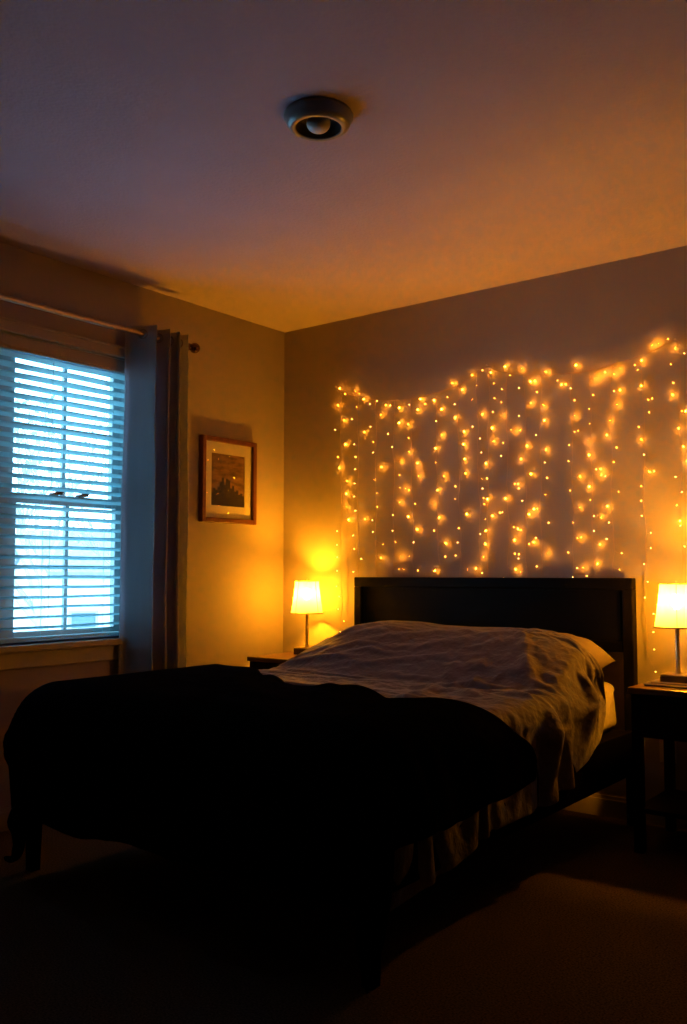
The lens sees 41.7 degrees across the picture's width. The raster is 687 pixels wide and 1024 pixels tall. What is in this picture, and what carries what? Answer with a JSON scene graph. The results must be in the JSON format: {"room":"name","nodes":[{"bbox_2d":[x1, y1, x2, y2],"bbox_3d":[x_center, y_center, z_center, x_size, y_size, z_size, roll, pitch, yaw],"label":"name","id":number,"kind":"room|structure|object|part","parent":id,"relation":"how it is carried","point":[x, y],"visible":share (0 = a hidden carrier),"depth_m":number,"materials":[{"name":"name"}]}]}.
{"room":"bedroom","nodes":[
{"label":"bedroom","id":0,"kind":"room"},
{"bbox_2d":[0,242,283,808],"bbox_3d":[-1.992,0.044,3.152,0.150,2.450,5.200,-3,-5,38],"label":"wall","id":1,"kind":"structure","parent":0,"point":[236,376],"depth_m":4.71,"materials":[{"name":"paint"}]},
{"bbox_2d":[0,806,10,831],"bbox_3d":[-1.925,1.218,3.023,0.014,0.090,5.164,-3,-5,38],"label":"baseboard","id":2,"kind":"structure","parent":1,"relation":"attached to","point":[4,812],"depth_m":3.70,"materials":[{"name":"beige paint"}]},
{"bbox_2d":[0,316,124,670],"bbox_3d":[-1.452,-0.078,3.825,0.195,1.473,1.550,-3,-5,38],"label":"window","id":3,"kind":"structure","parent":1,"relation":"in","point":[24,655],"depth_m":4.00,"materials":[{"name":"beige paint"}]},
{"bbox_3d":[-1.432,0.571,3.765,0.145,0.030,1.550,-3,-5,38],"label":"sill","id":4,"kind":"part","parent":3,"relation":"part of","materials":[{"name":"beige paint"}]},
{"bbox_2d":[0,332,124,643],"bbox_3d":[-1.427,-0.102,3.810,0.071,1.304,1.338,-3,-5,38],"label":"blind","id":5,"kind":"object","parent":3,"relation":"attached to","point":[8,341],"visible":0.91,"depth_m":4.03,"materials":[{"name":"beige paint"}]},
{"bbox_3d":[-1.306,-0.073,3.977,0.056,1.245,0.002,-3,-5,38],"label":"ladder cord","id":6,"kind":"part","parent":5,"relation":"part of","materials":[{"name":"white fabric"}]},
{"bbox_3d":[-1.433,0.540,3.771,0.052,0.018,1.334,-3,-5,38],"label":"rail","id":7,"kind":"part","parent":5,"relation":"part of","materials":[{"name":"white plastic"}]},
{"bbox_3d":[-1.105,-0.056,4.237,0.056,1.245,0.002,-3,-5,38],"label":"ladder cord","id":8,"kind":"part","parent":5,"relation":"part of","materials":[{"name":"white fabric"}]},
{"bbox_3d":[-1.270,0.252,4.116,0.030,0.650,0.620,-3,-5,38],"label":"sash","id":9,"kind":"part","parent":3,"relation":"part of","materials":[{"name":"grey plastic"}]},
{"bbox_3d":[-1.399,-0.125,3.787,0.028,1.383,1.530,-3,-5,38],"label":"casing","id":10,"kind":"part","parent":3,"relation":"part of","materials":[{"name":"beige paint"}]},
{"bbox_3d":[-1.296,-0.377,4.179,0.030,0.703,0.620,-3,-5,38],"label":"sash","id":11,"kind":"part","parent":3,"relation":"part of","materials":[{"name":"grey plastic"}]},
{"bbox_2d":[0,293,199,352],"bbox_3d":[-1.485,-0.871,3.645,0.126,0.082,2.369,-3,-5,38],"label":"curtain rod","id":12,"kind":"object","parent":1,"relation":"attached to","point":[194,347],"visible":0.65,"depth_m":3.98,"materials":[{"name":"beige"}]},
{"bbox_2d":[118,325,188,673],"bbox_3d":[-0.890,0.220,4.273,0.140,2.200,0.325,-3,-5,38],"label":"window curtain","id":13,"kind":"object","parent":12,"relation":"hanging from","point":[154,483],"visible":0.75,"depth_m":4.26,"materials":[{"name":"fabric"}]},
{"bbox_2d":[198,434,256,524],"bbox_3d":[-0.612,-0.165,4.808,0.032,0.452,0.406,-3,-5,38],"label":"framed picture","id":14,"kind":"object","parent":1,"relation":"attached to","point":[227,467],"visible":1,"depth_m":4.81,"materials":[{"name":"brown wood"}]},
{"bbox_2d":[211,453,243,507],"bbox_3d":[-0.618,-0.168,4.813,0.007,0.284,0.256,-3,-5,38],"label":"print","id":15,"kind":"object","parent":14,"relation":"attached to","point":[227,469],"depth_m":4.81,"materials":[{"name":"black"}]},
{"bbox_2d":[0,0,686,332],"bbox_3d":[-0.073,-1.338,1.760,5.000,0.120,5.500,-3,-5,38],"label":"ceiling","id":16,"kind":"structure","parent":0,"point":[148,144],"depth_m":2.96,"materials":[{"name":"white paint"}]},
{"bbox_2d":[283,97,353,141],"bbox_3d":[-0.076,-1.183,2.748,0.214,0.056,0.214,-3,-5,38],"label":"ceiling light","id":17,"kind":"object","parent":16,"relation":"attached to","point":[318,119],"visible":1,"depth_m":2.71,"materials":[{"name":"grey metal"}]},
{"bbox_3d":[-0.076,-1.181,2.748,0.072,0.052,0.072,-3,-5,38],"label":"bulb","id":18,"kind":"part","parent":17,"relation":"part of","materials":[{"name":"grey glass"}]},
{"bbox_2d":[0,809,686,1023],"bbox_3d":[-0.073,1.226,1.586,5.000,0.120,5.500,-3,-5,38],"label":"floor","id":19,"kind":"structure","parent":0,"point":[559,919],"depth_m":2.59,"materials":[{"name":"carpet"}]},
{"bbox_2d":[247,652,295,668],"bbox_3d":[-0.229,1.067,4.719,0.415,0.620,0.400,-3,-5,38],"label":"nightstand","id":20,"kind":"object","parent":19,"relation":"on","point":[268,661],"visible":0.08,"depth_m":4.67,"materials":[{"name":"brown wood"}]},
{"bbox_3d":[-0.467,1.078,4.704,0.036,0.596,0.036,-3,-5,38],"label":"leg","id":21,"kind":"part","parent":20,"relation":"part of","materials":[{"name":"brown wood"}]},
{"bbox_3d":[-0.329,0.851,4.604,0.315,0.145,0.023,-3,-5,38],"label":"drawer","id":22,"kind":"part","parent":20,"relation":"part of","materials":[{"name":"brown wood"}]},
{"bbox_2d":[291,579,323,654],"bbox_3d":[-0.196,0.562,4.848,0.179,0.405,0.179,-3,-5,38],"label":"table lamp","id":23,"kind":"object","parent":20,"relation":"on","point":[306,599],"visible":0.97,"depth_m":4.80,"materials":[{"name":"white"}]},
{"bbox_3d":[-0.196,0.599,4.846,0.030,0.253,0.030,-3,-5,38],"label":"stem","id":24,"kind":"part","parent":23,"relation":"part of","materials":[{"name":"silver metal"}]},
{"bbox_3d":[-0.196,0.458,4.856,0.170,0.170,0.170,-3,-5,38],"label":"lamp shade","id":25,"kind":"part","parent":23,"relation":"part of","materials":[{"name":"fabric"}]},
{"bbox_3d":[-0.196,0.542,4.850,0.179,0.006,0.179,-3,-5,38],"label":"shade trim","id":26,"kind":"part","parent":23,"relation":"part of","materials":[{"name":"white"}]},
{"bbox_2d":[25,577,637,990],"bbox_3d":[0.039,0.777,3.515,1.538,1.035,1.975,-3,-5,38],"label":"bed","id":27,"kind":"object","parent":19,"relation":"on","point":[602,611],"visible":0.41,"depth_m":3.98,"materials":[{"name":"brown wood"}]},
{"bbox_3d":[-1.108,1.164,3.224,0.045,0.225,0.045,-3,-5,38],"label":"leg","id":28,"kind":"part","parent":27,"relation":"part of","materials":[{"name":"black wood"}]},
{"bbox_3d":[-0.547,0.932,2.727,1.513,0.180,0.030,-3,-5,38],"label":"foot rail","id":29,"kind":"part","parent":27,"relation":"part of","materials":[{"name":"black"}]},
{"bbox_3d":[0.087,0.882,4.692,0.046,0.985,0.047,-3,-5,38],"label":"headboard post","id":30,"kind":"part","parent":27,"relation":"part of","materials":[{"name":"brown wood"}]},
{"bbox_3d":[0.070,1.102,2.317,0.045,0.225,0.045,-3,-5,38],"label":"leg","id":31,"kind":"part","parent":27,"relation":"part of","materials":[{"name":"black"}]},
{"bbox_3d":[0.653,0.469,4.282,1.477,0.315,0.047,-3,-5,38],"label":"headboard","id":32,"kind":"part","parent":27,"relation":"part of","materials":[{"name":"brown wood"}]},
{"bbox_3d":[0.627,0.953,3.032,0.030,0.180,1.890,-3,-5,38],"label":"rail","id":33,"kind":"part","parent":27,"relation":"part of","materials":[{"name":"black wood"}]},
{"bbox_2d":[603,682,615,732],"bbox_3d":[0.022,0.796,3.489,1.443,0.205,1.875,-3,-5,38],"label":"mattress","id":34,"kind":"object","parent":27,"relation":"on","point":[610,719],"visible":0.02,"depth_m":3.73,"materials":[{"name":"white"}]},
{"bbox_2d":[3,664,536,993],"bbox_3d":[-0.262,0.904,3.051,1.762,0.655,1.105,-3,-5,38],"label":"comforter","id":35,"kind":"object","parent":34,"relation":"on","point":[241,771],"visible":1,"depth_m":2.54,"materials":[{"name":"black fabric"}]},
{"bbox_2d":[259,620,605,910],"bbox_3d":[0.052,0.799,3.478,1.593,0.672,1.884,-3,-5,38],"label":"sheet","id":36,"kind":"object","parent":34,"relation":"on","point":[543,684],"visible":0.4,"depth_m":3.44,"materials":[{"name":"white fabric"}]},
{"bbox_2d":[560,633,614,668],"bbox_3d":[0.755,0.612,3.858,0.670,0.196,0.459,-3,-5,38],"label":"pillow","id":37,"kind":"object","parent":34,"relation":"on","point":[599,654],"visible":0.12,"depth_m":3.76,"materials":[{"name":"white fabric"}]},
{"bbox_3d":[0.039,0.909,3.489,1.457,0.019,1.892,-3,-5,38],"label":"platform panel","id":38,"kind":"part","parent":27,"relation":"part of","materials":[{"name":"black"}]},
{"bbox_3d":[1.219,0.823,3.819,0.046,0.985,0.047,-3,-5,38],"label":"headboard post","id":39,"kind":"part","parent":27,"relation":"part of","materials":[{"name":"brown wood"}]},
{"bbox_2d":[627,678,686,853],"bbox_3d":[1.410,0.980,3.437,0.510,0.620,0.430,-3,-5,38],"label":"nightstand","id":40,"kind":"object","parent":19,"relation":"on","point":[656,712],"visible":0.82,"depth_m":3.42,"materials":[{"name":"brown wood"}]},
{"bbox_3d":[1.125,0.992,3.439,0.036,0.596,0.036,-3,-5,38],"label":"leg","id":41,"kind":"part","parent":40,"relation":"part of","materials":[{"name":"brown wood"}]},
{"bbox_3d":[1.301,0.764,3.310,0.410,0.145,0.023,-3,-5,38],"label":"drawer","id":42,"kind":"part","parent":40,"relation":"part of","materials":[{"name":"brown wood"}]},
{"bbox_2d":[643,681,686,688],"bbox_3d":[1.269,0.665,3.457,0.214,0.010,0.085,-3,-5,38],"label":"tray","id":43,"kind":"object","parent":40,"relation":"on","point":[655,683],"visible":1,"depth_m":3.47,"materials":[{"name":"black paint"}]},
{"bbox_2d":[643,789,686,819],"bbox_3d":[1.415,1.131,3.433,0.478,0.018,0.383,-3,-5,38],"label":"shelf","id":44,"kind":"object","parent":40,"relation":"attached to","point":[672,803],"depth_m":3.45,"materials":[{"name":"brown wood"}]},
{"bbox_2d":[653,581,686,684],"bbox_3d":[1.319,0.475,3.567,0.179,0.405,0.179,-3,-5,38],"label":"table lamp","id":45,"kind":"object","parent":40,"relation":"on","point":[671,610],"visible":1,"depth_m":3.52,"materials":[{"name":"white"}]},
{"bbox_3d":[1.319,0.455,3.568,0.179,0.006,0.179,-3,-5,38],"label":"shade trim","id":46,"kind":"part","parent":45,"relation":"part of","materials":[{"name":"brown"}]},
{"bbox_3d":[1.319,0.370,3.574,0.170,0.170,0.170,-3,-5,38],"label":"lamp shade","id":47,"kind":"part","parent":45,"relation":"part of","materials":[{"name":"fabric"}]},
{"bbox_3d":[1.319,0.286,3.579,0.132,0.003,0.132,-3,-5,38],"label":"shade trim","id":48,"kind":"part","parent":45,"relation":"part of","materials":[{"name":"brown"}]},
{"bbox_3d":[1.319,0.640,3.555,0.112,0.005,0.086,-3,-5,38],"label":"plate","id":49,"kind":"part","parent":45,"relation":"part of","materials":[{"name":"brown metal"}]},
{"bbox_3d":[1.319,0.512,3.564,0.030,0.253,0.030,-3,-5,38],"label":"stem","id":50,"kind":"part","parent":45,"relation":"part of","materials":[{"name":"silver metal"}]},
{"bbox_3d":[1.345,1.012,3.722,0.036,0.596,0.036,-3,-5,38],"label":"leg","id":51,"kind":"part","parent":40,"relation":"part of","materials":[{"name":"brown wood"}]},
{"bbox_2d":[283,246,686,800],"bbox_3d":[1.562,0.087,3.785,5.000,2.450,0.150,-3,-5,38],"label":"wall","id":52,"kind":"structure","parent":0,"point":[601,315],"depth_m":4.33,"materials":[{"name":"paint"}]},
{"bbox_2d":[335,338,686,671],"bbox_3d":[0.724,-0.013,4.323,1.941,1.442,0.037,-3,-5,38],"label":"string lights","id":53,"kind":"object","parent":52,"relation":"attached to","point":[674,338],"visible":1,"depth_m":4.28,"materials":[{"name":"yellow"}]},
{"bbox_3d":[0.724,-0.661,4.364,1.937,0.125,0.006,-3,-5,38],"label":"cord","id":54,"kind":"part","parent":53,"relation":"part of","materials":[{"name":"brown plastic"}]},
{"bbox_2d":[563,793,686,830],"bbox_3d":[1.512,1.260,3.640,4.698,0.090,0.014,-3,-5,38],"label":"baseboard","id":55,"kind":"structure","parent":52,"relation":"attached to","point":[594,804],"depth_m":3.91,"materials":[{"name":"beige paint"}]},
{"label":"outside","id":56,"kind":"structure","parent":0,"visible":0},
{"bbox_3d":[-41.243,8.562,67.928,140.000,1.112,180.000,-3,-5,38],"label":"lawn","id":57,"kind":"structure","parent":56,"visible":0},
{"bbox_2d":[13,379,108,629],"bbox_3d":[-9.190,0.726,22.609,6.114,9.777,6.637,-3,-5,38],"label":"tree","id":58,"kind":"object","parent":57,"relation":"on","point":[28,572],"visible":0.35,"depth_m":22.35,"materials":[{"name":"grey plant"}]},
{"bbox_2d":[13,530,110,631],"bbox_3d":[-10.088,3.746,42.699,9.900,6.800,8.900,2,-5,-32],"label":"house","id":59,"kind":"structure","parent":57,"relation":"on","point":[18,572],"depth_m":37.85,"materials":[{"name":"white"}]},
{"bbox_3d":[-10.800,4.892,37.415,1.000,1.400,0.015,2,-5,-32],"label":"pane","id":60,"kind":"part","parent":59,"relation":"part of","materials":[{"name":"blue"}]},
{"bbox_2d":[69,514,110,565],"bbox_3d":[-6.852,2.892,31.357,3.982,6.640,4.796,-3,-5,38],"label":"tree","id":61,"kind":"object","parent":57,"relation":"on","point":[98,553],"visible":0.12,"depth_m":30.94,"materials":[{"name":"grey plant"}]}
]}

